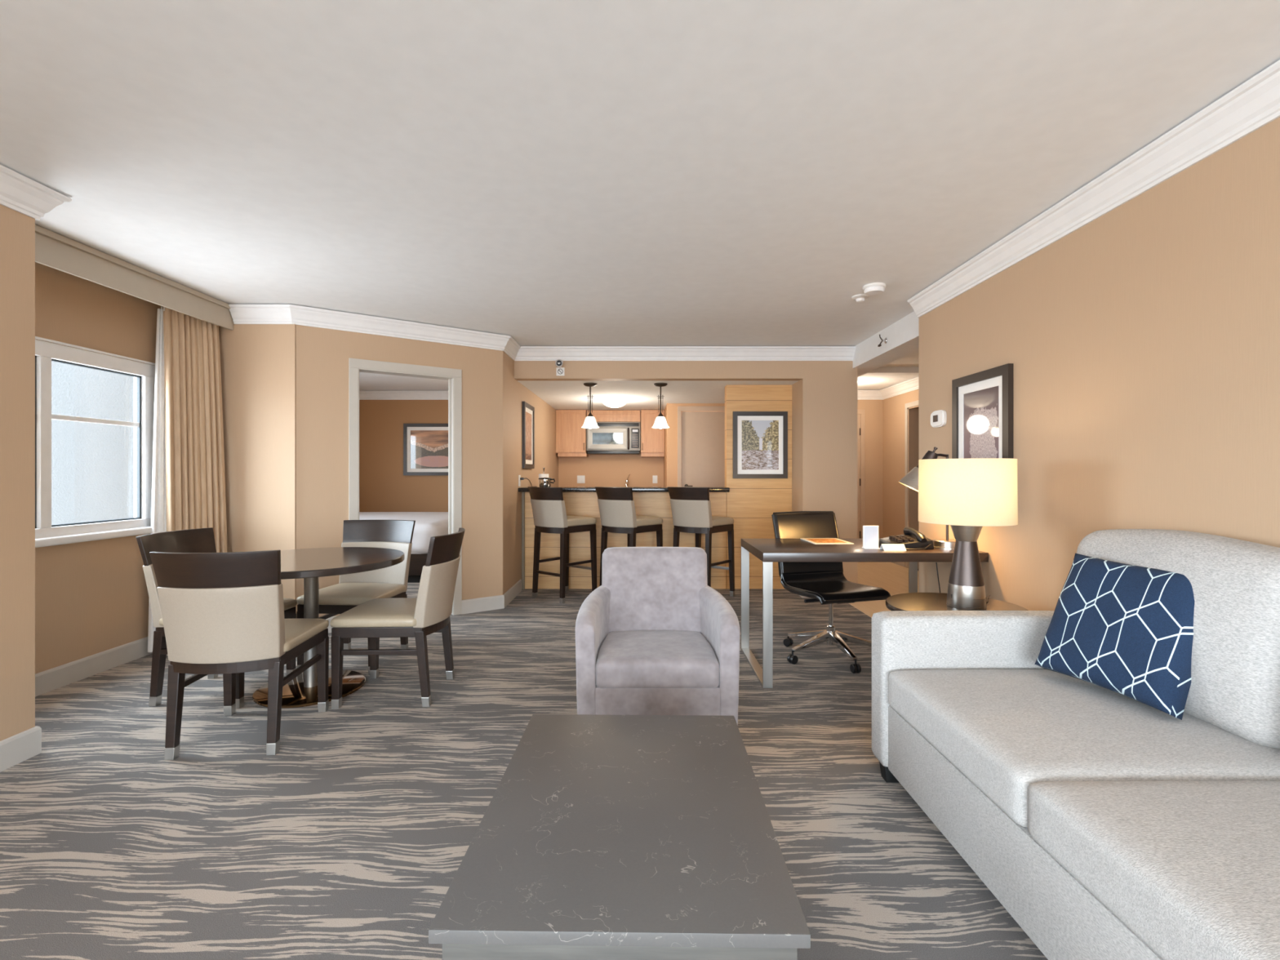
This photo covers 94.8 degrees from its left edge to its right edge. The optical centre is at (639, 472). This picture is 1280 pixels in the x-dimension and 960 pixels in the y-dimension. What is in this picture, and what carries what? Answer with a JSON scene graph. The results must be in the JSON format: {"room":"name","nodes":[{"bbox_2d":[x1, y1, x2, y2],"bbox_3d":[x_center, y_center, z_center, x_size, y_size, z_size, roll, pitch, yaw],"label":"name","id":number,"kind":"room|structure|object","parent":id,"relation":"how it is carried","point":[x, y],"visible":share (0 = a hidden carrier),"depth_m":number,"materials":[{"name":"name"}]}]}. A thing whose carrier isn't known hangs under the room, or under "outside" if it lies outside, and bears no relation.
{"room":"hotel room","nodes":[
{"label":"hotel room","id":0,"kind":"room"},
{"bbox_2d":[0,204,35,741],"bbox_3d":[-2.693,-0.006,-1.200,0.140,2.453,7.500,0,0,0],"label":"wall","id":1,"kind":"structure","parent":0,"point":[17,229],"depth_m":2.48,"materials":[{"name":"beige paint"}]},
{"bbox_2d":[0,164,71,219],"bbox_3d":[-2.757,-1.163,-1.085,0.431,0.125,7.431,0,0,0],"label":"crown molding","id":2,"kind":"structure","parent":1,"relation":"attached to","point":[19,193],"depth_m":2.47,"materials":[{"name":"white paint"}]},
{"bbox_2d":[0,615,337,772],"bbox_3d":[-2.784,1.160,-0.113,1.053,0.120,9.374,0,0,0],"label":"baseboard","id":3,"kind":"structure","parent":1,"relation":"attached to","point":[15,749],"depth_m":3.35,"materials":[{"name":"beige wood"}]},
{"bbox_2d":[35,262,168,673],"bbox_3d":[-3.370,-0.006,3.442,0.120,2.453,2.064,0,0,0],"label":"wall","id":4,"kind":"structure","parent":0,"point":[91,597],"depth_m":3.54,"materials":[{"name":"beige paint"}]},
{"bbox_2d":[35,336,155,547],"bbox_3d":[-3.312,-0.169,3.308,0.115,1.148,1.475,0,0,0],"label":"window","id":5,"kind":"structure","parent":4,"relation":"in","point":[46,534],"depth_m":3.52,"materials":[{"name":"white plastic"}]},
{"bbox_2d":[35,224,233,330],"bbox_3d":[-3.144,-1.142,3.457,0.312,0.174,1.793,0,0,0],"label":"window valance","id":6,"kind":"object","parent":4,"relation":"attached to","point":[53,250],"depth_m":3.43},
{"bbox_2d":[163,306,227,552],"bbox_3d":[-3.094,0.010,4.120,0.124,2.380,0.393,0,0,23],"label":"curtain","id":7,"kind":"object","parent":6,"relation":"hanging from","point":[196,498],"visible":0.59,"depth_m":4.11,"materials":[{"name":"beige fabric"}]},
{"bbox_2d":[147,306,166,652],"bbox_3d":[-3.243,0.005,3.953,0.056,2.370,0.109,0,0,30],"label":"sheer curtain","id":8,"kind":"object","parent":4,"relation":"hanging from","point":[158,506],"visible":0.64,"depth_m":3.96,"materials":[{"name":"white fabric"}]},
{"bbox_2d":[218,323,296,613],"bbox_3d":[-2.932,-0.006,4.414,0.756,2.453,0.120,0,0,0],"label":"wall","id":9,"kind":"structure","parent":0,"point":[258,362],"depth_m":4.35,"materials":[{"name":"beige paint"}]},
{"bbox_2d":[296,324,502,617],"bbox_3d":[-1.940,-0.006,4.878,1.641,2.453,0.120,0,0,-35],"label":"wall","id":10,"kind":"structure","parent":0,"point":[322,354],"depth_m":4.68,"materials":[{"name":"beige paint"}]},
{"bbox_2d":[348,358,462,615],"bbox_3d":[-1.937,0.164,4.874,0.883,2.112,0.141,0,0,-35],"label":"door frame","id":11,"kind":"structure","parent":10,"relation":"in","point":[454,376],"depth_m":4.99,"materials":[{"name":"white wood"}]},
{"bbox_2d":[359,400,448,511],"bbox_3d":[-3.003,-0.006,8.910,3.293,2.453,0.120,0,0,0],"label":"wall","id":12,"kind":"structure","parent":0,"point":[384,486],"depth_m":8.85,"materials":[{"name":"paint"}]},
{"bbox_2d":[359,391,448,399],"bbox_3d":[-3.003,-1.163,8.809,3.293,0.125,0.081,0,0,0],"label":"crown molding","id":13,"kind":"structure","parent":12,"relation":"attached to","point":[363,395],"depth_m":8.81,"materials":[{"name":"white paint"}]},
{"bbox_2d":[403,423,448,475],"bbox_3d":[-3.050,-0.352,8.835,1.000,0.780,0.028,0,0,0],"label":"framed picture","id":14,"kind":"object","parent":12,"relation":"attached to","point":[425,446],"visible":0.58,"depth_m":8.84,"materials":[{"name":"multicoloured paper"}]},
{"bbox_2d":[410,430,448,468],"bbox_3d":[-3.050,-0.352,8.841,0.796,0.576,0.008,0,0,0],"label":"print","id":15,"kind":"object","parent":14,"relation":"attached to","point":[428,448],"depth_m":8.84},
{"bbox_2d":[0,561,1048,959],"bbox_3d":[-0.530,1.278,2.050,8.260,0.124,14.300,0,0,0],"label":"floor","id":16,"kind":"structure","parent":0,"point":[348,841],"depth_m":2.15,"materials":[{"name":"carpet"}]},
{"bbox_2d":[136,527,297,708],"bbox_3d":[-2.361,0.775,3.291,0.612,0.890,0.507,0,0,1],"label":"dining chair","id":17,"kind":"object","parent":16,"relation":"on","point":[199,540],"visible":0.37,"depth_m":3.09,"materials":[{"name":"beige leather"}]},
{"bbox_2d":[149,550,328,759],"bbox_3d":[-1.819,0.775,2.719,0.507,0.890,0.612,0,0,-6],"label":"dining chair","id":18,"kind":"object","parent":16,"relation":"on","point":[223,613],"visible":1,"depth_m":2.50,"materials":[{"name":"leather"}]},
{"bbox_2d":[252,546,404,708],"bbox_3d":[-1.855,0.850,3.320,0.976,0.741,0.976,0,0,0],"label":"dining table","id":19,"kind":"object","parent":16,"relation":"on","point":[308,564],"visible":0.62,"depth_m":3.28,"materials":[{"name":"wood"}]},
{"bbox_2d":[296,519,415,675],"bbox_3d":[-1.826,0.775,3.856,0.507,0.890,0.612,0,0,4],"label":"dining chair","id":20,"kind":"object","parent":16,"relation":"on","point":[353,589],"visible":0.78,"depth_m":4.02,"materials":[{"name":"beige leather"}]},
{"bbox_2d":[329,528,465,709],"bbox_3d":[-1.304,0.775,3.283,0.612,0.890,0.507,0,0,-1],"label":"dining chair","id":21,"kind":"object","parent":16,"relation":"on","point":[429,613],"visible":1,"depth_m":3.07,"materials":[{"name":"beige leather"}]},
{"bbox_2d":[359,511,448,582],"bbox_3d":[-3.354,0.880,7.462,2.253,0.680,2.077,0,0,0],"label":"bed","id":22,"kind":"object","parent":16,"relation":"on","point":[428,525],"visible":0.12,"depth_m":6.54,"materials":[{"name":"fabric"}]},
{"bbox_2d":[359,511,448,553],"bbox_3d":[-3.314,0.718,7.462,2.173,0.355,2.077,0,0,0],"label":"duvet","id":23,"kind":"object","parent":22,"relation":"on","point":[428,525],"depth_m":6.83,"materials":[{"name":"fabric"}]},
{"bbox_2d":[527,486,597,604],"bbox_3d":[-0.776,0.677,5.755,0.467,1.085,0.567,0,0,40],"label":"bar stool","id":24,"kind":"object","parent":16,"relation":"on","point":[548,504],"visible":0.96,"depth_m":5.61,"materials":[{"name":"leather"}]},
{"bbox_2d":[428,714,810,959],"bbox_3d":[-0.030,1.008,1.478,0.664,0.424,0.918,0,0,1],"label":"coffee table","id":25,"kind":"object","parent":16,"relation":"on","point":[600,837],"visible":1,"depth_m":1.22,"materials":[{"name":"grey stone"}]},
{"bbox_2d":[518,486,729,589],"bbox_3d":[-0.163,0.684,6.441,2.142,1.071,0.975,0,0,0],"label":"bar counter","id":26,"kind":"object","parent":16,"relation":"on","point":[649,501],"depth_m":6.19,"materials":[{"name":"brown wood"}]},
{"bbox_2d":[520,477,537,487],"bbox_3d":[-1.144,0.098,6.067,0.199,0.100,0.041,0,0,-37],"label":"power cord","id":27,"kind":"object","parent":26,"relation":"on","point":[521,478],"visible":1,"depth_m":6.03,"materials":[{"name":"black plastic"}]},
{"bbox_2d":[538,466,548,478],"bbox_3d":[-1.100,0.119,6.720,0.150,0.372,0.150,0,0,0],"label":"paper towel holder","id":28,"kind":"object","parent":26,"relation":"on","point":[543,475],"visible":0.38,"depth_m":6.68,"materials":[{"name":"white paper"}]},
{"bbox_2d":[537,477,555,487],"bbox_3d":[-0.989,0.099,6.155,0.156,0.100,0.140,0,0,38],"label":"steel pot","id":29,"kind":"object","parent":26,"relation":"on","point":[543,482],"visible":1,"depth_m":6.11,"materials":[{"name":"silver metal"}]},
{"bbox_2d":[518,486,729,492],"bbox_3d":[-0.163,0.172,6.170,2.142,0.045,0.435,0,0,0],"label":"countertop","id":30,"kind":"structure","parent":26,"relation":"on","point":[565,489],"depth_m":5.95,"materials":[{"name":"black stone"}]},
{"bbox_2d":[595,486,662,586],"bbox_3d":[-0.120,0.677,5.756,0.467,1.085,0.567,0,0,41],"label":"bar stool","id":31,"kind":"object","parent":16,"relation":"on","point":[616,506],"visible":0.81,"depth_m":5.57,"materials":[{"name":"beige leather"}]},
{"bbox_2d":[575,546,740,725],"bbox_3d":[0.077,0.810,2.893,0.729,0.820,0.683,0,0,0],"label":"armchair","id":32,"kind":"object","parent":16,"relation":"on","point":[654,638],"visible":0.95,"depth_m":2.70,"materials":[{"name":"fabric"}]},
{"bbox_2d":[595,630,719,688],"bbox_3d":[0.077,0.875,2.811,0.544,0.141,0.518,0,0,0],"label":"seat cushion","id":33,"kind":"object","parent":32,"relation":"on","point":[625,659],"depth_m":2.58,"materials":[{"name":"fabric"}]},
{"bbox_2d":[667,486,734,596],"bbox_3d":[0.587,0.677,5.755,0.467,1.085,0.567,0,0,40],"label":"bar stool","id":34,"kind":"object","parent":16,"relation":"on","point":[691,507],"visible":0.9,"depth_m":5.58,"materials":[{"name":"beige leather"}]},
{"bbox_2d":[771,511,890,673],"bbox_3d":[1.258,0.747,3.903,0.675,0.946,0.697,0,0,-17],"label":"office chair","id":35,"kind":"object","parent":16,"relation":"on","point":[824,582],"visible":0.88,"depth_m":4.05,"materials":[{"name":"black leather"}]},
{"bbox_2d":[741,538,988,688],"bbox_3d":[1.337,0.837,3.701,1.277,0.767,0.735,0,0,0],"label":"desk","id":36,"kind":"object","parent":16,"relation":"on","point":[768,551],"visible":0.52,"depth_m":3.36,"materials":[{"name":"wood"}]},
{"bbox_2d":[800,537,853,543],"bbox_3d":[1.235,0.452,3.905,0.250,0.003,0.310,0,0,-2],"label":"menu sheet","id":37,"kind":"object","parent":36,"relation":"on","point":[815,540],"visible":1,"depth_m":3.90,"materials":[{"name":"orange paper"}]},
{"bbox_2d":[861,525,879,549],"bbox_3d":[1.385,0.385,3.530,0.092,0.137,0.060,0,0,3],"label":"sign","id":38,"kind":"object","parent":36,"relation":"on","point":[870,533],"visible":1,"depth_m":3.52,"materials":[{"name":"white plastic"}]},
{"bbox_2d":[879,543,906,551],"bbox_3d":[1.485,0.435,3.455,0.130,0.035,0.070,0,0,0],"label":"folded card","id":39,"kind":"object","parent":36,"relation":"on","point":[886,547],"visible":1,"depth_m":3.44,"materials":[{"name":"white paper"}]},
{"bbox_2d":[878,526,933,550],"bbox_3d":[1.617,0.394,3.561,0.248,0.117,0.260,0,0,-4],"label":"desk phone","id":40,"kind":"object","parent":36,"relation":"on","point":[912,539],"visible":0.94,"depth_m":3.51,"materials":[{"name":"black plastic"}]},
{"bbox_2d":[897,446,955,550],"bbox_3d":[1.763,0.148,3.560,0.384,0.610,0.190,0,0,0],"label":"desk lamp","id":41,"kind":"object","parent":36,"relation":"on","point":[910,480],"visible":0.62,"depth_m":3.52,"materials":[{"name":"silver metal"}]},
{"bbox_2d":[935,562,940,592],"bbox_3d":[1.769,0.861,3.429,0.031,0.712,0.285,0,0,37],"label":"phone cord","id":42,"kind":"object","parent":36,"relation":"hanging from","point":[935,562],"visible":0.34,"depth_m":3.32,"materials":[{"name":"black plastic"}]},
{"bbox_2d":[885,592,1028,610],"bbox_3d":[1.475,0.920,2.755,0.600,0.600,0.600,0,0,0],"label":"side table","id":43,"kind":"object","parent":16,"relation":"on","point":[909,601],"visible":0.28,"depth_m":2.79,"materials":[{"name":"brown wood"}]},
{"bbox_2d":[918,457,1017,610],"bbox_3d":[1.517,0.279,2.735,0.404,0.683,0.404,0,0,0],"label":"table lamp","id":44,"kind":"object","parent":43,"relation":"on","point":[968,495],"visible":1,"depth_m":2.60,"materials":[{"name":"beige fabric"}]},
{"bbox_2d":[871,528,1279,959],"bbox_3d":[1.456,0.710,1.347,1.023,1.020,2.155,0,0,0],"label":"sofa","id":45,"kind":"object","parent":16,"relation":"on","point":[1108,824],"visible":0.77,"depth_m":1.60,"materials":[{"name":"white fabric"}]},
{"bbox_2d":[888,669,1279,827],"bbox_3d":[1.406,0.819,1.875,0.908,0.166,0.814,0,0,0],"label":"seat cushion","id":46,"kind":"object","parent":45,"relation":"on","point":[1003,732],"depth_m":1.69,"materials":[{"name":"white fabric"}]},
{"bbox_2d":[1034,553,1195,719],"bbox_3d":[1.613,0.515,1.965,0.263,0.434,0.448,0,0,-14],"label":"throw pillow","id":47,"kind":"object","parent":45,"relation":"on","point":[1122,628],"visible":0.93,"depth_m":1.89,"materials":[{"name":"blue fabric"}]},
{"bbox_2d":[1027,781,1279,959],"bbox_3d":[1.406,0.819,1.059,0.908,0.166,0.814,0,0,0],"label":"seat cushion","id":48,"kind":"object","parent":45,"relation":"on","point":[1187,870],"depth_m":1.19,"materials":[{"name":"white fabric"}]},
{"bbox_2d":[1076,528,1279,748],"bbox_3d":[1.802,0.479,1.965,0.332,0.558,0.844,0,0,0],"label":"cushion","id":49,"kind":"object","parent":45,"relation":"on","point":[1233,695],"depth_m":1.69,"materials":[{"name":"white fabric"}]},
{"bbox_3d":[-0.438,0.764,8.610,1.592,0.912,0.630,0,0,0],"label":"countertop","id":50,"kind":"structure","parent":16,"relation":"on","visible":0},
{"bbox_2d":[625,474,630,486],"bbox_3d":[-0.185,0.161,8.699,0.081,0.294,0.223,0,0,0],"label":"tap","id":51,"kind":"object","parent":50,"relation":"on","point":[626,480],"visible":0.68,"depth_m":8.77,"materials":[{"name":"silver metal"}]},
{"bbox_2d":[502,351,558,594],"bbox_3d":[-1.297,-0.006,7.178,0.120,2.453,3.745,0,0,0],"label":"wall","id":52,"kind":"structure","parent":0,"point":[514,393],"depth_m":5.88,"materials":[{"name":"beige paint"}]},
{"bbox_2d":[462,579,521,613],"bbox_3d":[-1.274,1.160,5.548,0.246,0.120,1.062,0,0,17],"label":"baseboard","id":53,"kind":"structure","parent":52,"relation":"attached to","point":[500,602],"depth_m":5.23,"materials":[{"name":"beige wood"}]},
{"bbox_2d":[518,475,520,486],"bbox_3d":[-1.230,0.080,6.020,0.011,0.118,0.073,0,0,0],"label":"wall outlet","id":54,"kind":"object","parent":52,"relation":"attached to","point":[519,476],"visible":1,"depth_m":6.00,"materials":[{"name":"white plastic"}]},
{"bbox_2d":[522,401,534,468],"bbox_3d":[-1.222,-0.400,6.450,0.028,0.700,0.572,0,0,0],"label":"framed picture","id":55,"kind":"object","parent":52,"relation":"attached to","point":[528,411],"visible":1,"depth_m":6.44,"materials":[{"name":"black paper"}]},
{"bbox_2d":[525,411,531,460],"bbox_3d":[-1.228,-0.400,6.450,0.008,0.516,0.388,0,0,0],"label":"print","id":56,"kind":"object","parent":55,"relation":"attached to","point":[528,414],"depth_m":6.46},
{"bbox_2d":[558,411,663,486],"bbox_3d":[0.181,0.146,8.990,2.837,2.148,0.120,0,0,0],"label":"wall","id":57,"kind":"structure","parent":0,"point":[598,470],"depth_m":8.93,"materials":[{"name":"paint"}]},
{"bbox_2d":[555,409,588,457],"bbox_3d":[-1.010,-0.582,8.750,0.449,0.684,0.360,0,0,0],"label":"upper cabinet","id":58,"kind":"object","parent":57,"relation":"attached to","point":[571,437],"visible":0.98,"depth_m":8.61,"materials":[{"name":"brown wood"}]},
{"bbox_2d":[577,475,585,483],"bbox_3d":[-0.895,0.098,8.924,0.118,0.118,0.011,0,0,0],"label":"light switch","id":59,"kind":"object","parent":57,"relation":"attached to","point":[580,478],"visible":1,"depth_m":8.92,"materials":[{"name":"white plastic"}]},
{"bbox_2d":[586,409,639,422],"bbox_3d":[-0.390,-0.836,8.785,0.792,0.176,0.290,0,0,0],"label":"upper cabinet","id":60,"kind":"object","parent":57,"relation":"attached to","point":[601,415],"visible":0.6,"depth_m":8.64,"materials":[{"name":"brown wood"}]},
{"bbox_2d":[586,422,639,454],"bbox_3d":[-0.390,-0.512,8.729,0.788,0.464,0.403,0,0,0],"label":"microwave","id":61,"kind":"object","parent":60,"relation":"attached to","point":[611,437],"visible":0.93,"depth_m":8.58,"materials":[{"name":"metal"}]},
{"bbox_2d":[640,409,664,457],"bbox_3d":[0.186,-0.582,8.750,0.344,0.684,0.360,0,0,0],"label":"upper cabinet","id":62,"kind":"object","parent":57,"relation":"attached to","point":[652,439],"visible":0.88,"depth_m":8.61,"materials":[{"name":"brown wood"}]},
{"bbox_2d":[652,475,657,483],"bbox_3d":[0.228,0.098,8.924,0.073,0.118,0.011,0,0,0],"label":"wall outlet","id":63,"kind":"object","parent":57,"relation":"attached to","point":[654,477],"visible":1,"depth_m":8.92,"materials":[{"name":"white plastic"}]},
{"bbox_2d":[0,0,1279,391],"bbox_3d":[-0.530,-1.293,2.050,8.260,0.120,14.300,0,0,0],"label":"ceiling","id":64,"kind":"structure","parent":0,"point":[533,172],"depth_m":2.16,"materials":[{"name":"white paint"}]},
{"bbox_2d":[851,293,869,302],"bbox_3d":[1.540,-1.213,4.110,0.116,0.040,0.116,0,0,0],"label":"ceiling sensor","id":65,"kind":"object","parent":64,"relation":"attached to","point":[860,298],"visible":0.99,"depth_m":4.08,"materials":[{"name":"white plastic"}]},
{"bbox_2d":[862,282,885,295],"bbox_3d":[1.545,-1.208,3.880,0.144,0.050,0.144,0,0,0],"label":"smoke detector","id":66,"kind":"object","parent":64,"relation":"attached to","point":[876,288],"visible":1,"depth_m":3.84,"materials":[{"name":"white plastic"}]},
{"bbox_2d":[853,311,919,368],"bbox_3d":[2.212,-1.131,4.976,0.245,0.205,1.603,0,0,0],"label":"beam","id":67,"kind":"structure","parent":64,"relation":"attached to","point":[902,336],"depth_m":5.01,"materials":[{"name":"white paint"}]},
{"bbox_2d":[877,334,887,346],"bbox_3d":[2.059,-1.126,5.000,0.062,0.102,0.052,0,0,0],"label":"sprinkler","id":68,"kind":"object","parent":67,"relation":"attached to","point":[885,340],"visible":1,"depth_m":5.00,"materials":[{"name":"silver metal"}]},
{"bbox_2d":[517,380,799,411],"bbox_3d":[0.181,-0.948,7.424,2.837,0.040,3.012,0,0,0],"label":"ceiling","id":69,"kind":"structure","parent":0,"point":[640,395],"depth_m":6.76,"materials":[{"name":"white paint"}]},
{"bbox_2d":[581,382,599,428],"bbox_3d":[-0.517,-0.693,6.120,0.188,0.470,0.188,0,0,0],"label":"pendant lamp","id":70,"kind":"object","parent":69,"relation":"hanging from","point":[590,422],"visible":1,"depth_m":6.09,"materials":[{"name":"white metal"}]},
{"bbox_2d":[601,397,627,408],"bbox_3d":[-0.320,-0.875,7.400,0.330,0.107,0.330,0,0,0],"label":"ceiling light","id":71,"kind":"object","parent":69,"relation":"attached to","point":[614,402],"visible":1,"depth_m":7.29,"materials":[{"name":"white glass"}]},
{"bbox_2d":[651,382,669,428],"bbox_3d":[0.215,-0.693,6.120,0.188,0.470,0.188,0,0,0],"label":"pendant lamp","id":72,"kind":"object","parent":69,"relation":"hanging from","point":[660,422],"visible":1,"depth_m":6.08,"materials":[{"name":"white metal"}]},
{"bbox_2d":[514,360,803,380],"bbox_3d":[0.181,-1.081,5.848,2.837,0.305,0.140,0,0,0],"label":"wall","id":73,"kind":"structure","parent":0,"point":[523,370],"depth_m":5.78,"materials":[{"name":"beige paint"}]},
{"bbox_2d":[228,304,855,360],"bbox_3d":[-0.555,-1.163,5.432,5.353,0.125,1.059,0,0,-17],"label":"crown molding","id":74,"kind":"structure","parent":73,"relation":"attached to","point":[240,313],"depth_m":5.43,"materials":[{"name":"white paint"}]},
{"bbox_2d":[555,359,563,367],"bbox_3d":[-0.784,-1.063,5.729,0.080,0.080,0.087,0,0,0],"label":"sprinkler","id":75,"kind":"object","parent":73,"relation":"attached to","point":[559,363],"visible":1,"depth_m":5.70,"materials":[{"name":"silver metal"}]},
{"bbox_2d":[555,367,564,375],"bbox_3d":[-0.782,-0.995,5.773,0.080,0.080,0.009,0,0,0],"label":"warning sign","id":76,"kind":"object","parent":73,"relation":"attached to","point":[559,371],"visible":1,"depth_m":5.77,"materials":[{"name":"white plastic"}]},
{"bbox_2d":[663,404,666,486],"bbox_3d":[0.400,0.146,8.450,0.080,2.148,0.960,0,0,0],"label":"wall","id":77,"kind":"structure","parent":0,"point":[665,409],"depth_m":8.23,"materials":[{"name":"paint"}]},
{"bbox_2d":[724,385,791,588],"bbox_3d":[1.256,0.147,6.258,0.689,2.146,0.140,0,0,0],"label":"wood wall panel","id":78,"kind":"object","parent":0,"point":[752,503],"depth_m":6.19,"materials":[{"name":"brown wood"}]},
{"bbox_2d":[733,411,787,478],"bbox_3d":[1.262,-0.293,6.173,0.572,0.702,0.028,0,0,0],"label":"framed picture","id":79,"kind":"object","parent":78,"relation":"attached to","point":[760,438],"visible":1,"depth_m":6.17,"materials":[{"name":"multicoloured paper"}]},
{"bbox_2d":[742,420,778,469],"bbox_3d":[1.262,-0.293,6.179,0.388,0.518,0.008,0,0,0],"label":"print","id":80,"kind":"object","parent":79,"relation":"attached to","point":[760,438],"depth_m":6.18},
{"bbox_2d":[791,360,857,583],"bbox_3d":[1.869,-0.006,7.039,0.537,2.453,2.522,0,0,0],"label":"wall","id":81,"kind":"structure","parent":0,"point":[824,402],"depth_m":5.78,"materials":[{"name":"beige paint"}]},
{"bbox_2d":[666,403,724,486],"bbox_3d":[0.980,0.146,7.910,1.240,2.148,0.120,0,0,0],"label":"wall","id":82,"kind":"structure","parent":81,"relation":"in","point":[672,408],"depth_m":7.85,"materials":[{"name":"paint"}]},
{"bbox_2d":[677,406,724,486],"bbox_3d":[0.975,0.165,7.854,0.950,2.110,0.092,0,0,0],"label":"door","id":83,"kind":"structure","parent":82,"relation":"attached to","point":[700,429],"depth_m":7.86,"materials":[{"name":"beige wood"}]},
{"bbox_2d":[857,368,876,377],"bbox_3d":[2.236,-1.131,6.309,0.198,0.205,1.062,0,0,0],"label":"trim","id":84,"kind":"structure","parent":81,"relation":"attached to","point":[860,371],"depth_m":5.93,"materials":[{"name":"beige paint"}]},
{"bbox_2d":[857,400,883,538],"bbox_3d":[2.784,-0.006,8.360,1.293,2.453,0.120,0,0,0],"label":"wall","id":85,"kind":"structure","parent":0,"point":[873,409],"depth_m":8.30,"materials":[{"name":"beige paint"}]},
{"bbox_2d":[857,409,865,538],"bbox_3d":[2.685,0.164,8.286,0.970,2.112,0.029,0,0,0],"label":"door","id":86,"kind":"structure","parent":85,"relation":"in","point":[860,413],"depth_m":8.29,"materials":[{"name":"brown wood"}]},
{"bbox_2d":[890,561,905,567],"bbox_3d":[2.784,1.160,7.950,1.293,0.120,0.700,0,0,0],"label":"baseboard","id":87,"kind":"structure","parent":85,"relation":"attached to","point":[900,563],"depth_m":7.70,"materials":[{"name":"brown wood"}]},
{"bbox_2d":[857,366,919,390],"bbox_3d":[2.784,-1.199,7.570,1.293,0.068,1.460,0,0,0],"label":"ceiling","id":88,"kind":"structure","parent":0,"point":[882,377],"depth_m":7.18,"materials":[{"name":"white paint"}]},
{"bbox_2d":[883,389,919,537],"bbox_3d":[3.490,-0.006,6.228,0.120,2.453,4.385,0,0,0],"label":"wall","id":89,"kind":"structure","parent":0,"point":[894,407],"depth_m":7.91,"materials":[{"name":"beige paint"}]},
{"bbox_2d":[857,376,919,399],"bbox_3d":[2.784,-1.095,6.237,1.293,0.125,4.125,0,0,0],"label":"crown molding","id":90,"kind":"structure","parent":89,"relation":"attached to","point":[912,384],"depth_m":7.95,"materials":[{"name":"white paint"}]},
{"bbox_2d":[905,400,919,568],"bbox_3d":[3.485,0.164,7.110,0.141,2.112,0.940,0,0,0],"label":"door","id":91,"kind":"structure","parent":89,"relation":"in","point":[912,408],"depth_m":7.50,"materials":[{"name":"brown wood"}]},
{"bbox_2d":[918,408,919,567],"bbox_3d":[3.955,-0.006,7.130,0.810,2.553,1.860,0,0,0],"label":"wall","id":92,"kind":"structure","parent":0,"point":[918,409],"depth_m":8.00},
{"bbox_2d":[919,116,1279,610],"bbox_3d":[2.049,-0.006,-0.388,0.140,2.453,9.125,0,0,0],"label":"wall","id":93,"kind":"structure","parent":0,"point":[1142,343],"depth_m":2.34,"materials":[{"name":"beige paint"}]},
{"bbox_2d":[930,409,946,427],"bbox_3d":[1.964,-0.357,3.880,0.028,0.110,0.172,0,0,0],"label":"thermostat","id":94,"kind":"object","parent":93,"relation":"attached to","point":[938,418],"visible":1,"depth_m":3.85,"materials":[{"name":"white plastic"}]},
{"bbox_2d":[951,363,1013,458],"bbox_3d":[1.964,-0.230,3.395,0.028,0.700,0.560,0,0,0],"label":"framed picture","id":95,"kind":"object","parent":93,"relation":"attached to","point":[982,402],"visible":0.58,"depth_m":3.35,"materials":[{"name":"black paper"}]},
{"bbox_2d":[963,386,998,458],"bbox_3d":[1.970,-0.230,3.395,0.008,0.496,0.356,0,0,0],"label":"print","id":96,"kind":"object","parent":95,"relation":"attached to","point":[980,404],"depth_m":3.39},
{"bbox_2d":[907,59,1279,317],"bbox_3d":[1.938,-1.163,-0.312,0.081,0.125,8.975,0,0,0],"label":"crown molding","id":97,"kind":"structure","parent":93,"relation":"attached to","point":[1255,104],"depth_m":2.32,"materials":[{"name":"white paint"}]},
{"label":"outside","id":98,"kind":"structure","parent":0,"visible":0},
{"bbox_2d":[51,361,133,524],"bbox_3d":[-4.048,-0.230,3.397,1.225,3.500,2.195,0,0,0],"label":"wall","id":99,"kind":"structure","parent":98,"point":[92,464],"depth_m":4.45,"materials":[{"name":"paint"}]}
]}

